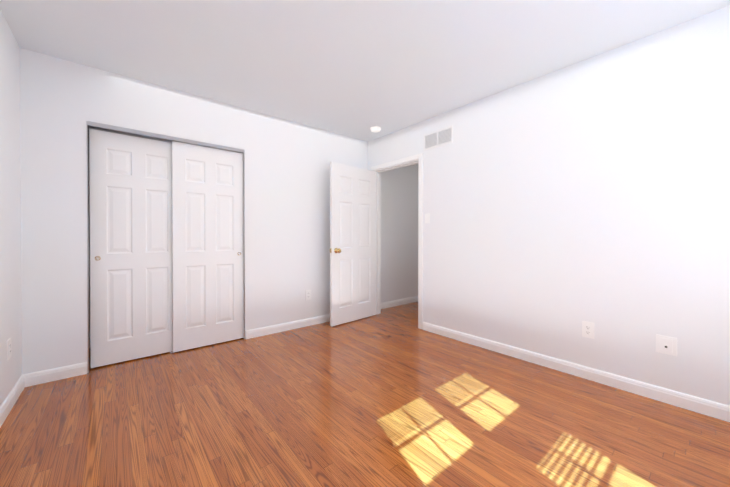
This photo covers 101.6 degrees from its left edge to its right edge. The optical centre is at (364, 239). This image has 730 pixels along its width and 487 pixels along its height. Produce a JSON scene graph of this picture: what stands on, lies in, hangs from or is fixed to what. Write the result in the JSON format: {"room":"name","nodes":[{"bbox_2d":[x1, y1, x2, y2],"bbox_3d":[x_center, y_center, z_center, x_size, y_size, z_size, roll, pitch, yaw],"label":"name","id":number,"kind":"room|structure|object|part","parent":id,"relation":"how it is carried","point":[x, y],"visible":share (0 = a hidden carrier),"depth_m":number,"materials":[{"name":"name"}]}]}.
{"room":"empty bedroom","nodes":[
{"label":"empty bedroom","id":0,"kind":"room"},
{"bbox_2d":[0,9,21,405],"bbox_3d":[-1.326,-0.146,0.659,0.120,2.500,4.140,0,0,-40],"label":"wall","id":1,"kind":"structure","parent":0,"point":[10,265],"depth_m":1.97,"materials":[{"name":"paint"}]},
{"bbox_2d":[7,338,11,359],"bbox_3d":[-2.302,0.711,1.928,0.007,0.124,0.078,0,0,-40],"label":"outlet","id":2,"kind":"object","parent":1,"relation":"attached to","point":[9,353],"visible":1,"depth_m":1.92,"materials":[{"name":"white plastic"}]},
{"bbox_2d":[0,375,24,427],"bbox_3d":[-1.274,1.057,0.710,0.015,0.093,3.900,0,0,-40],"label":"baseboard","id":3,"kind":"structure","parent":1,"relation":"attached to","point":[7,405],"depth_m":1.93,"materials":[{"name":"white paint"}]},
{"bbox_2d":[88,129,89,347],"bbox_3d":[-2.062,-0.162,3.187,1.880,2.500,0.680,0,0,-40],"label":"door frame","id":4,"kind":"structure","parent":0,"point":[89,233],"depth_m":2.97,"materials":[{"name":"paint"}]},
{"bbox_2d":[20,48,367,374],"bbox_3d":[-1.238,-0.164,3.356,3.480,2.500,0.120,0,0,-40],"label":"wall","id":5,"kind":"structure","parent":0,"point":[287,211],"depth_m":2.62,"materials":[{"name":"paint"}]},
{"bbox_2d":[23,362,86,386],"bbox_3d":[-2.393,1.047,2.307,0.352,0.093,0.015,0,0,-40],"label":"baseboard","id":6,"kind":"structure","parent":5,"relation":"attached to","point":[49,375],"depth_m":2.30,"materials":[{"name":"white paint"}]},
{"bbox_2d":[86,121,244,372],"bbox_3d":[-1.816,0.063,2.866,1.251,2.053,0.115,0,0,-40],"label":"door frame","id":7,"kind":"structure","parent":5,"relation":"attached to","point":[122,130],"depth_m":2.65,"materials":[{"name":"white wood"}]},
{"bbox_2d":[89,129,172,367],"bbox_3d":[-2.053,0.076,2.705,0.655,2.005,0.032,0,0,-40],"label":"closet door","id":8,"kind":"structure","parent":7,"relation":"attached to","point":[130,180],"depth_m":2.65,"materials":[{"name":"white paint"}]},
{"bbox_2d":[172,141,243,352],"bbox_3d":[-1.582,0.074,3.043,0.655,2.005,0.032,0,0,-40],"label":"closet door","id":9,"kind":"structure","parent":7,"relation":"attached to","point":[207,245],"depth_m":3.01,"materials":[{"name":"white paint"}]},
{"bbox_2d":[245,314,329,338],"bbox_3d":[-0.624,1.037,3.791,1.749,0.093,0.015,0,0,-40],"label":"baseboard","id":10,"kind":"structure","parent":5,"relation":"attached to","point":[263,331],"depth_m":3.52,"materials":[{"name":"white paint"}]},
{"bbox_2d":[306,290,310,299],"bbox_3d":[-0.707,0.699,3.724,0.078,0.124,0.007,0,0,-40],"label":"outlet","id":11,"kind":"object","parent":5,"relation":"attached to","point":[308,294],"visible":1,"depth_m":3.72,"materials":[{"name":"white plastic"}]},
{"bbox_2d":[0,302,729,486],"bbox_3d":[0.493,1.141,2.716,6.100,0.100,5.500,0,0,-40],"label":"floor","id":12,"kind":"structure","parent":0,"point":[395,396],"depth_m":1.77,"materials":[{"name":"brown wood"}]},
{"bbox_2d":[0,0,729,141],"bbox_3d":[-0.260,-1.455,2.087,3.600,0.100,4.970,0,0,-40],"label":"ceiling","id":13,"kind":"structure","parent":0,"point":[357,69],"depth_m":2.15,"materials":[{"name":"paint"}]},
{"bbox_2d":[370,127,380,131],"bbox_3d":[0.136,-1.399,3.809,0.136,0.036,0.136,0,0,-40],"label":"smoke detector","id":14,"kind":"object","parent":13,"relation":"attached to","point":[375,129],"visible":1,"depth_m":3.77,"materials":[{"name":"white plastic"}]},
{"bbox_2d":[381,164,417,302],"bbox_3d":[0.752,-0.175,5.091,1.800,2.500,0.120,0,0,-40],"label":"wall","id":15,"kind":"structure","parent":0,"point":[399,233],"depth_m":4.87,"materials":[{"name":"paint"}]},
{"bbox_2d":[381,296,417,308],"bbox_3d":[0.803,1.029,5.053,1.820,0.093,0.015,0,0,-40],"label":"baseboard","id":16,"kind":"structure","parent":15,"relation":"attached to","point":[388,304],"depth_m":4.84,"materials":[{"name":"white paint"}]},
{"bbox_2d":[368,5,729,405],"bbox_3d":[1.379,-0.160,2.849,0.120,2.500,4.020,0,0,-40],"label":"wall","id":17,"kind":"structure","parent":0,"point":[560,205],"depth_m":2.27,"materials":[{"name":"paint"}]},
{"bbox_2d":[330,162,375,325],"bbox_3d":[-0.137,0.061,3.939,0.802,2.020,0.183,0,1,-45],"label":"door","id":18,"kind":"structure","parent":17,"relation":"in","point":[352,243],"depth_m":3.89,"materials":[{"name":"white paint"}]},
{"bbox_3d":[-0.383,0.142,3.693,0.104,0.066,0.183,0,1,-45],"label":"knob","id":19,"kind":"part","parent":18,"relation":"part of","materials":[{"name":"gold metal"}]},
{"bbox_2d":[371,153,422,328],"bbox_3d":[0.439,0.024,3.971,0.146,2.117,0.949,0,0,-40],"label":"door frame","id":20,"kind":"structure","parent":17,"relation":"attached to","point":[378,235],"depth_m":3.78,"materials":[{"name":"white paint"}]},
{"bbox_2d":[423,125,452,150],"bbox_3d":[0.829,-1.149,3.400,0.007,0.190,0.400,0,0,-40],"label":"air vent","id":21,"kind":"object","parent":17,"relation":"in","point":[439,137],"visible":1,"depth_m":3.39,"materials":[{"name":"white metal"}]},
{"bbox_2d":[423,322,729,421],"bbox_3d":[1.619,1.046,2.466,0.015,0.093,2.872,0,0,-40],"label":"baseboard","id":22,"kind":"structure","parent":17,"relation":"attached to","point":[720,411],"depth_m":2.25,"materials":[{"name":"white paint"}]},
{"bbox_2d":[582,321,593,338],"bbox_3d":[1.742,0.708,2.324,0.007,0.124,0.078,0,0,-40],"label":"outlet","id":23,"kind":"object","parent":17,"relation":"attached to","point":[587,329],"visible":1,"depth_m":2.32,"materials":[{"name":"white plastic"}]},
{"bbox_2d":[656,334,676,355],"bbox_3d":[2.016,0.710,1.993,0.011,0.120,0.100,0,0,-40],"label":"outlet plate","id":24,"kind":"object","parent":17,"relation":"attached to","point":[666,345],"visible":1,"depth_m":1.99,"materials":[{"name":"white plastic"}]}
]}

